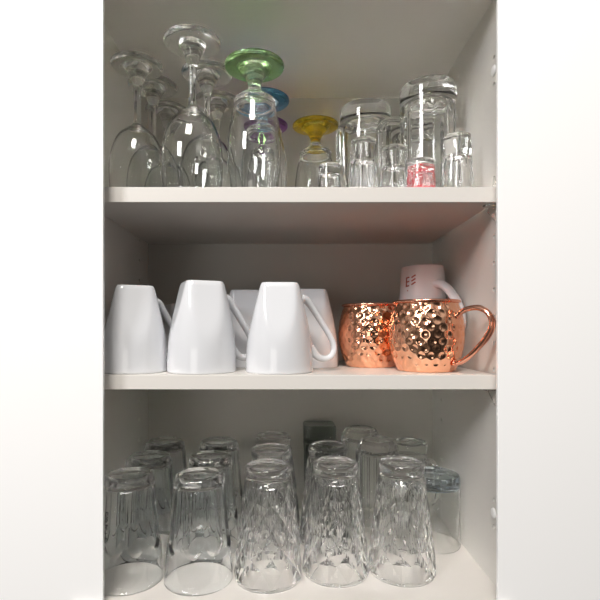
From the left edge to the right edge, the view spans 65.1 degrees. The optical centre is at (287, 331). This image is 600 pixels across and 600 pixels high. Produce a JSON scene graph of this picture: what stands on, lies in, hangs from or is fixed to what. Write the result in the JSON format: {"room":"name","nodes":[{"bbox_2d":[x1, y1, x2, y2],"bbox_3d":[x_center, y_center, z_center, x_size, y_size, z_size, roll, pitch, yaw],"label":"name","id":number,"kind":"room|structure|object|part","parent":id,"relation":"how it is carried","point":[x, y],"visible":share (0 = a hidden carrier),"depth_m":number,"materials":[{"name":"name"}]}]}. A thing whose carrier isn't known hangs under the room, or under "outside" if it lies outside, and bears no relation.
{"room":"kitchen","nodes":[
{"label":"kitchen","id":0,"kind":"room"},
{"bbox_2d":[104,25,147,475],"bbox_3d":[-0.261,-0.052,0.714,0.018,0.783,0.312,0,0,0],"label":"panel","id":1,"kind":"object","parent":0,"point":[125,253],"depth_m":0.70,"materials":[{"name":"laminate"}]},
{"bbox_2d":[0,0,103,599],"bbox_3d":[-0.418,-0.085,0.555,0.403,1.070,0.005,0,0,0],"label":"cabinet door","id":2,"kind":"structure","parent":1,"relation":"attached to","point":[52,51],"depth_m":0.55,"materials":[{"name":"white wood"}]},
{"bbox_2d":[148,98,432,508],"bbox_3d":[0.005,-0.052,0.853,0.515,0.743,0.006,0,0,0],"label":"panel","id":3,"kind":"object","parent":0,"point":[349,273],"depth_m":0.85,"materials":[{"name":"white laminate"}]},
{"bbox_2d":[104,187,495,243],"bbox_3d":[0.003,-0.169,0.713,0.508,0.018,0.272,0,0,0],"label":"shelf","id":4,"kind":"object","parent":3,"relation":"attached to","point":[155,215],"visible":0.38,"depth_m":0.62,"materials":[{"name":"white wood"}]},
{"bbox_2d":[108,51,162,186],"bbox_3d":[-0.208,-0.274,0.652,0.075,0.192,0.075,0,0,0],"label":"wine glass","id":5,"kind":"object","parent":4,"relation":"on","point":[135,152],"visible":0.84,"depth_m":0.63,"materials":[{"name":"clear glass"}]},
{"bbox_2d":[108,123,162,186],"bbox_3d":[-0.208,-0.232,0.652,0.075,0.108,0.075,0,0,0],"label":"bowl","id":6,"kind":"object","parent":5,"relation":"attached to","point":[135,153],"depth_m":0.62,"materials":[{"name":"clear glass"}]},
{"bbox_3d":[-0.208,-0.317,0.652,0.017,0.061,0.017,0,0,0],"label":"stem","id":7,"kind":"part","parent":5,"relation":"part of","materials":[{"name":"clear glass"}]},
{"bbox_2d":[128,76,177,148],"bbox_3d":[-0.209,-0.281,0.731,0.080,0.205,0.080,0,0,0],"label":"wine glass","id":8,"kind":"object","parent":4,"relation":"on","point":[162,87],"visible":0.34,"depth_m":0.72,"materials":[{"name":"clear glass"}]},
{"bbox_3d":[-0.209,-0.327,0.731,0.018,0.066,0.018,0,0,0],"label":"stem","id":9,"kind":"part","parent":8,"relation":"part of","materials":[{"name":"clear glass"}]},
{"bbox_2d":[145,100,185,132],"bbox_3d":[-0.206,-0.280,0.808,0.080,0.203,0.080,0,0,0],"label":"wine glass","id":10,"kind":"object","parent":4,"relation":"on","point":[166,110],"visible":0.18,"depth_m":0.79,"materials":[{"name":"clear glass"}]},
{"bbox_3d":[-0.206,-0.325,0.808,0.018,0.065,0.018,0,0,0],"label":"stem","id":11,"kind":"part","parent":10,"relation":"part of","materials":[{"name":"clear glass"}]},
{"bbox_2d":[161,24,222,186],"bbox_3d":[-0.125,-0.280,0.617,0.080,0.203,0.080,0,0,0],"label":"wine glass","id":12,"kind":"object","parent":4,"relation":"on","point":[191,151],"visible":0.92,"depth_m":0.59,"materials":[{"name":"clear glass"}]},
{"bbox_3d":[-0.125,-0.325,0.617,0.018,0.065,0.018,0,0,0],"label":"stem","id":13,"kind":"part","parent":12,"relation":"part of","materials":[{"name":"clear glass"}]},
{"bbox_2d":[161,106,222,186],"bbox_3d":[-0.125,-0.235,0.617,0.080,0.115,0.080,0,0,0],"label":"bowl","id":14,"kind":"object","parent":12,"relation":"attached to","point":[191,151],"depth_m":0.58,"materials":[{"name":"clear glass"}]},
{"bbox_2d":[181,59,231,186],"bbox_3d":[-0.118,-0.280,0.692,0.080,0.203,0.080,0,0,0],"label":"wine glass","id":15,"kind":"object","parent":4,"relation":"on","point":[210,74],"visible":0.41,"depth_m":0.68,"materials":[{"name":"clear glass"}]},
{"bbox_3d":[-0.118,-0.325,0.692,0.018,0.065,0.018,0,0,0],"label":"stem","id":16,"kind":"part","parent":15,"relation":"part of","materials":[{"name":"clear glass"}]},
{"bbox_2d":[220,139,230,186],"bbox_3d":[-0.118,-0.235,0.692,0.080,0.115,0.080,0,0,0],"label":"bowl","id":17,"kind":"object","parent":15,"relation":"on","point":[225,179],"depth_m":0.67,"materials":[{"name":"clear glass"}]},
{"bbox_2d":[196,90,234,135],"bbox_3d":[-0.116,-0.280,0.775,0.080,0.203,0.080,0,0,0],"label":"wine glass","id":18,"kind":"object","parent":4,"relation":"on","point":[221,102],"visible":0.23,"depth_m":0.76,"materials":[{"name":"clear glass"}]},
{"bbox_3d":[-0.116,-0.325,0.775,0.018,0.065,0.018,0,0,0],"label":"stem","id":19,"kind":"part","parent":18,"relation":"part of","materials":[{"name":"clear glass"}]},
{"bbox_2d":[225,48,283,186],"bbox_3d":[-0.043,-0.265,0.618,0.078,0.173,0.078,0,0,-35],"label":"goblet","id":20,"kind":"object","parent":4,"relation":"on","point":[254,136],"visible":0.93,"depth_m":0.59,"materials":[{"name":"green glass"}]},
{"bbox_2d":[227,90,280,186],"bbox_3d":[-0.043,-0.243,0.618,0.071,0.130,0.071,0,0,0],"label":"bowl","id":21,"kind":"object","parent":20,"relation":"attached to","point":[254,136],"depth_m":0.59,"materials":[{"name":"clear glass"}]},
{"bbox_3d":[-0.043,-0.323,0.618,0.042,0.030,0.042,0,0,0],"label":"stem","id":22,"kind":"part","parent":20,"relation":"part of","materials":[{"name":"green glass"}]},
{"bbox_2d":[244,87,288,186],"bbox_3d":[-0.036,-0.265,0.710,0.078,0.173,0.078,0,0,35],"label":"goblet","id":23,"kind":"object","parent":4,"relation":"on","point":[281,99],"visible":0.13,"depth_m":0.69,"materials":[{"name":"blue glass"}]},
{"bbox_2d":[278,129,286,186],"bbox_3d":[-0.036,-0.243,0.710,0.071,0.130,0.071,0,0,0],"label":"bowl","id":24,"kind":"object","parent":23,"relation":"attached to","point":[283,171],"depth_m":0.69,"materials":[{"name":"clear glass"}]},
{"bbox_2d":[278,117,287,132],"bbox_3d":[-0.038,-0.265,0.797,0.078,0.173,0.078,0,0,35],"label":"goblet","id":25,"kind":"object","parent":4,"relation":"on","point":[283,125],"visible":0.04,"depth_m":0.79,"materials":[{"name":"purple glass"}]},
{"bbox_2d":[293,115,338,186],"bbox_3d":[0.048,-0.265,0.797,0.078,0.173,0.078,0,0,-35],"label":"goblet","id":26,"kind":"object","parent":4,"relation":"on","point":[315,127],"visible":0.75,"depth_m":0.77,"materials":[{"name":"yellow glass"}]},
{"bbox_2d":[295,146,332,186],"bbox_3d":[0.048,-0.243,0.797,0.071,0.130,0.071,0,0,0],"label":"bowl","id":27,"kind":"object","parent":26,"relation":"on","point":[307,172],"depth_m":0.77,"materials":[{"name":"clear glass"}]},
{"bbox_3d":[0.048,-0.315,0.797,0.042,0.014,0.042,0,0,0],"label":"stem","id":28,"kind":"part","parent":26,"relation":"part of","materials":[{"name":"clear glass"}]},
{"bbox_2d":[318,162,340,186],"bbox_3d":[0.059,-0.205,0.655,0.033,0.054,0.033,0,0,0],"label":"shot glass","id":29,"kind":"object","parent":4,"relation":"on","point":[329,175],"visible":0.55,"depth_m":0.64,"materials":[{"name":"clear glass"}]},
{"bbox_2d":[336,98,390,186],"bbox_3d":[0.123,-0.269,0.744,0.082,0.181,0.109,0,0,13],"label":"beer mug","id":30,"kind":"object","parent":4,"relation":"on","point":[362,116],"visible":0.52,"depth_m":0.72,"materials":[{"name":"clear glass"}]},
{"bbox_3d":[0.088,-0.264,0.714,0.017,0.110,0.038,0,0,41],"label":"handle","id":31,"kind":"part","parent":30,"relation":"part of","materials":[{"name":"clear glass"}]},
{"bbox_2d":[348,136,378,186],"bbox_3d":[0.103,-0.218,0.635,0.044,0.080,0.044,0,0,0],"label":"shot glass","id":32,"kind":"object","parent":4,"relation":"on","point":[363,165],"visible":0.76,"depth_m":0.62,"materials":[{"name":"clear glass"}]},
{"bbox_2d":[380,144,406,186],"bbox_3d":[0.150,-0.218,0.660,0.044,0.080,0.044,0,0,0],"label":"shot glass","id":33,"kind":"object","parent":4,"relation":"on","point":[394,156],"visible":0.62,"depth_m":0.64,"materials":[{"name":"clear glass"}]},
{"bbox_2d":[391,115,399,143],"bbox_3d":[0.231,-0.269,0.789,0.117,0.181,0.082,0,0,36],"label":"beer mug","id":34,"kind":"object","parent":4,"relation":"on","point":[395,130],"visible":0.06,"depth_m":0.78,"materials":[{"name":"clear glass"}]},
{"bbox_2d":[376,75,456,186],"bbox_3d":[0.196,-0.269,0.700,0.109,0.181,0.082,0,0,31],"label":"beer mug","id":35,"kind":"object","parent":4,"relation":"on","point":[428,103],"visible":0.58,"depth_m":0.66,"materials":[{"name":"clear glass"}]},
{"bbox_3d":[0.150,-0.264,0.696,0.038,0.110,0.017,0,0,3],"label":"handle","id":36,"kind":"part","parent":35,"relation":"part of","materials":[{"name":"clear glass"}]},
{"bbox_2d":[406,156,435,186],"bbox_3d":[0.179,-0.204,0.632,0.040,0.052,0.040,0,0,0],"label":"shot glass","id":37,"kind":"object","parent":4,"relation":"on","point":[420,171],"visible":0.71,"depth_m":0.62,"materials":[{"name":"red glass"}]},
{"bbox_2d":[441,131,473,186],"bbox_3d":[0.224,-0.218,0.620,0.044,0.080,0.044,0,0,0],"label":"shot glass","id":38,"kind":"object","parent":4,"relation":"on","point":[457,168],"visible":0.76,"depth_m":0.60,"materials":[{"name":"clear glass"}]},
{"bbox_2d":[104,361,495,388],"bbox_3d":[0.004,0.062,0.713,0.510,0.018,0.272,0,0,0],"label":"shelf","id":39,"kind":"object","parent":3,"relation":"attached to","point":[343,376],"visible":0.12,"depth_m":0.58,"materials":[{"name":"white"}]},
{"bbox_2d":[104,285,171,373],"bbox_3d":[-0.192,-0.004,0.633,0.114,0.113,0.086,0,0,-22],"label":"mug","id":40,"kind":"object","parent":39,"relation":"on","point":[135,342],"visible":0.91,"depth_m":0.60,"materials":[{"name":"white ceramic"}]},
{"bbox_3d":[-0.168,-0.003,0.668,0.017,0.089,0.048,0,0,42],"label":"handle","id":41,"kind":"part","parent":40,"relation":"part of","materials":[{"name":"white ceramic"}]},
{"bbox_2d":[162,303,175,349],"bbox_3d":[-0.175,0.003,0.790,0.075,0.099,0.096,0,0,15],"label":"mug","id":42,"kind":"object","parent":39,"relation":"on","point":[170,307],"visible":0.09,"depth_m":0.75,"materials":[{"name":"white ceramic"}]},
{"bbox_2d":[167,280,249,374],"bbox_3d":[-0.108,-0.007,0.638,0.091,0.119,0.116,0,0,26],"label":"mug","id":43,"kind":"object","parent":39,"relation":"on","point":[201,341],"visible":0.96,"depth_m":0.59,"materials":[{"name":"white ceramic"}]},
{"bbox_3d":[-0.067,-0.006,0.657,0.050,0.093,0.018,0,0,-33],"label":"handle","id":44,"kind":"part","parent":43,"relation":"part of","materials":[{"name":"white ceramic"}]},
{"bbox_2d":[229,290,258,367],"bbox_3d":[-0.073,-0.006,0.744,0.114,0.117,0.089,0,0,45],"label":"mug","id":45,"kind":"object","parent":39,"relation":"on","point":[245,300],"visible":0.3,"depth_m":0.70,"materials":[{"name":"white ceramic"}]},
{"bbox_2d":[246,282,336,374],"bbox_3d":[-0.002,-0.006,0.634,0.114,0.117,0.089,0,0,-43],"label":"mug","id":46,"kind":"object","parent":39,"relation":"on","point":[279,342],"visible":1,"depth_m":0.59,"materials":[{"name":"white ceramic"}]},
{"bbox_3d":[0.043,-0.005,0.636,0.050,0.092,0.018,0,0,-12],"label":"handle","id":47,"kind":"part","parent":46,"relation":"part of","materials":[{"name":"white ceramic"}]},
{"bbox_2d":[300,289,337,368],"bbox_3d":[0.034,-0.006,0.731,0.093,0.116,0.111,0,0,-5],"label":"mug","id":48,"kind":"object","parent":39,"relation":"on","point":[320,298],"visible":0.49,"depth_m":0.69,"materials":[{"name":"white ceramic"}]},
{"bbox_2d":[338,303,395,367],"bbox_3d":[0.116,0.005,0.735,0.134,0.096,0.100,0,0,42],"label":"copper mug","id":49,"kind":"object","parent":39,"relation":"on","point":[363,333],"visible":0.79,"depth_m":0.68,"materials":[{"name":"orange metal"}]},
{"bbox_2d":[399,264,465,326],"bbox_3d":[0.218,-0.025,0.730,0.083,0.156,0.113,0,0,0],"label":"mug","id":50,"kind":"object","parent":39,"relation":"on","point":[419,281],"visible":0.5,"depth_m":0.72,"materials":[{"name":"white ceramic"}]},
{"bbox_3d":[0.242,-0.026,0.698,0.024,0.109,0.050,0,0,-29],"label":"handle","id":51,"kind":"part","parent":50,"relation":"part of","materials":[{"name":"white ceramic"}]},
{"bbox_2d":[389,298,495,372],"bbox_3d":[0.206,0.005,0.635,0.135,0.095,0.100,0,0,21],"label":"copper mug","id":52,"kind":"object","parent":39,"relation":"on","point":[426,335],"visible":1,"depth_m":0.60,"materials":[{"name":"orange metal"}]},
{"bbox_3d":[0.235,0.004,0.589,0.012,0.077,0.050,0,0,-41],"label":"handle","id":53,"kind":"part","parent":52,"relation":"part of","materials":[{"name":"orange metal"}]},
{"bbox_2d":[104,0,492,97],"bbox_3d":[0.005,-0.432,0.704,0.515,0.018,0.292,0,0,0],"label":"panel","id":54,"kind":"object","parent":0,"point":[326,48],"depth_m":0.67,"materials":[{"name":"white laminate"}]},
{"bbox_2d":[104,509,495,599],"bbox_3d":[0.005,0.329,0.698,0.515,0.018,0.304,0,0,0],"label":"shelf","id":55,"kind":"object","parent":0,"point":[459,576],"depth_m":0.58,"materials":[{"name":"white laminate"}]},
{"bbox_2d":[104,467,163,595],"bbox_3d":[-0.206,0.252,0.612,0.089,0.136,0.089,0,0,30],"label":"tumbler","id":56,"kind":"object","parent":55,"relation":"on","point":[133,552],"visible":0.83,"depth_m":0.58,"materials":[{"name":"clear glass"}]},
{"bbox_2d":[104,512,108,542],"bbox_3d":[-0.223,0.240,0.578,0.006,0.038,0.003,0,0,26],"label":"drinking glass","id":57,"kind":"object","parent":56,"relation":"attached to","point":[106,514],"depth_m":0.58,"materials":[{"name":"grey"}]},
{"bbox_2d":[125,450,172,555],"bbox_3d":[-0.207,0.252,0.704,0.089,0.136,0.089,0,0,30],"label":"tumbler","id":58,"kind":"object","parent":55,"relation":"on","point":[159,462],"visible":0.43,"depth_m":0.68,"materials":[{"name":"clear glass"}]},
{"bbox_2d":[145,437,186,483],"bbox_3d":[-0.207,0.252,0.797,0.089,0.136,0.089,0,0,30],"label":"tumbler","id":59,"kind":"object","parent":55,"relation":"on","point":[175,446],"visible":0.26,"depth_m":0.78,"materials":[{"name":"clear glass"}]},
{"bbox_2d":[164,467,232,595],"bbox_3d":[-0.115,0.252,0.612,0.089,0.136,0.089,0,0,-41],"label":"tumbler","id":60,"kind":"object","parent":55,"relation":"on","point":[198,561],"visible":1,"depth_m":0.58,"materials":[{"name":"clear glass"}]},
{"bbox_2d":[188,450,238,552],"bbox_3d":[-0.116,0.252,0.704,0.089,0.136,0.089,0,0,-41],"label":"tumbler","id":61,"kind":"object","parent":55,"relation":"on","point":[222,461],"visible":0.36,"depth_m":0.69,"materials":[{"name":"clear glass"}]},
{"bbox_2d":[199,437,242,524],"bbox_3d":[-0.117,0.252,0.797,0.089,0.136,0.089,0,0,-41],"label":"tumbler","id":62,"kind":"object","parent":55,"relation":"on","point":[229,445],"visible":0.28,"depth_m":0.78,"materials":[{"name":"clear glass"}]},
{"bbox_2d":[234,458,300,593],"bbox_3d":[-0.026,0.246,0.617,0.089,0.146,0.089,0,0,0],"label":"glass tumbler","id":63,"kind":"object","parent":55,"relation":"on","point":[268,558],"visible":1,"depth_m":0.59,"materials":[{"name":"clear glass"}]},
{"bbox_2d":[251,443,300,546],"bbox_3d":[-0.025,0.246,0.705,0.089,0.146,0.089,0,0,-17],"label":"glass tumbler","id":64,"kind":"object","parent":55,"relation":"on","point":[266,450],"visible":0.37,"depth_m":0.69,"materials":[{"name":"clear glass"}]},
{"bbox_2d":[255,431,299,519],"bbox_3d":[-0.025,0.246,0.793,0.089,0.146,0.089,0,0,-9],"label":"glass tumbler","id":65,"kind":"object","parent":55,"relation":"on","point":[279,437],"visible":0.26,"depth_m":0.78,"materials":[{"name":"clear glass"}]},
{"bbox_2d":[303,421,335,491],"bbox_3d":[0.054,0.237,0.800,0.055,0.164,0.055,0,0,0],"label":"glass","id":66,"kind":"object","parent":55,"relation":"on","point":[313,431],"visible":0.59,"depth_m":0.77,"materials":[{"name":"grey"}]},
{"bbox_2d":[299,441,347,545],"bbox_3d":[0.062,0.246,0.723,0.089,0.146,0.089,0,0,-3],"label":"glass tumbler","id":67,"kind":"object","parent":55,"relation":"on","point":[317,449],"visible":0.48,"depth_m":0.71,"materials":[{"name":"clear glass"}]},
{"bbox_2d":[302,456,369,587],"bbox_3d":[0.064,0.246,0.630,0.089,0.146,0.089,0,0,-6],"label":"glass tumbler","id":68,"kind":"object","parent":55,"relation":"on","point":[335,549],"visible":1,"depth_m":0.60,"materials":[{"name":"clear glass"}]},
{"bbox_2d":[341,425,378,460],"bbox_3d":[0.124,0.241,0.802,0.070,0.156,0.070,0,0,0],"label":"tumbler","id":69,"kind":"object","parent":55,"relation":"on","point":[351,435],"visible":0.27,"depth_m":0.78,"materials":[{"name":"clear glass"}]},
{"bbox_2d":[356,436,398,549],"bbox_3d":[0.138,0.241,0.718,0.070,0.156,0.070,0,0,0],"label":"tumbler","id":70,"kind":"object","parent":55,"relation":"on","point":[369,449],"visible":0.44,"depth_m":0.69,"materials":[{"name":"clear glass"}]},
{"bbox_2d":[368,456,435,586],"bbox_3d":[0.153,0.246,0.631,0.089,0.146,0.089,0,0,-11],"label":"glass tumbler","id":71,"kind":"object","parent":55,"relation":"on","point":[401,549],"visible":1,"depth_m":0.60,"materials":[{"name":"clear glass"}]},
{"bbox_2d":[394,437,437,466],"bbox_3d":[0.210,0.252,0.781,0.068,0.136,0.081,0,0,0],"label":"glass tumbler","id":72,"kind":"object","parent":55,"relation":"on","point":[410,447],"visible":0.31,"depth_m":0.77,"materials":[{"name":"clear glass"}]},
{"bbox_3d":[0.232,0.242,0.756,0.010,0.077,0.036,0,0,-36],"label":"handle","id":73,"kind":"part","parent":72,"relation":"part of","materials":[{"name":"clear glass"}]},
{"bbox_2d":[424,466,460,553],"bbox_3d":[0.223,0.267,0.715,0.078,0.106,0.078,0,0,0],"label":"glass","id":74,"kind":"object","parent":55,"relation":"on","point":[443,484],"visible":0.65,"depth_m":0.68,"materials":[{"name":"clear glass"}]},
{"bbox_2d":[433,0,495,584],"bbox_3d":[0.272,-0.052,0.714,0.018,0.783,0.312,0,0,0],"label":"panel","id":75,"kind":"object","parent":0,"point":[464,420],"depth_m":0.66,"materials":[{"name":"laminate"}]},
{"bbox_2d":[483,203,495,220],"bbox_3d":[0.254,-0.149,0.596,0.016,0.021,0.030,0,0,0],"label":"support","id":76,"kind":"object","parent":75,"relation":"attached to","point":[491,210],"visible":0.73,"depth_m":0.59,"materials":[{"name":"white plastic"}]},
{"bbox_2d":[483,389,495,405],"bbox_3d":[0.254,0.081,0.596,0.016,0.021,0.030,0,0,0],"label":"support","id":77,"kind":"object","parent":75,"relation":"attached to","point":[492,392],"visible":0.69,"depth_m":0.59,"materials":[{"name":"white plastic"}]},
{"bbox_2d":[491,65,495,76],"bbox_3d":[0.262,-0.332,0.598,0.002,0.014,0.014,0,0,0],"label":"cap","id":78,"kind":"object","parent":75,"relation":"attached to","point":[493,70],"visible":0.99,"depth_m":0.59,"materials":[{"name":"white plastic"}]},
{"bbox_2d":[491,508,495,518],"bbox_3d":[0.262,0.231,0.598,0.002,0.014,0.014,0,0,0],"label":"cap","id":79,"kind":"object","parent":75,"relation":"attached to","point":[493,512],"visible":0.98,"depth_m":0.59,"materials":[{"name":"white plastic"}]},
{"bbox_2d":[496,0,599,599],"bbox_3d":[0.434,-0.085,0.555,0.372,1.070,0.005,0,0,0],"label":"door","id":80,"kind":"structure","parent":75,"relation":"attached to","point":[548,51],"depth_m":0.55,"materials":[{"name":"white wood"}]}
]}

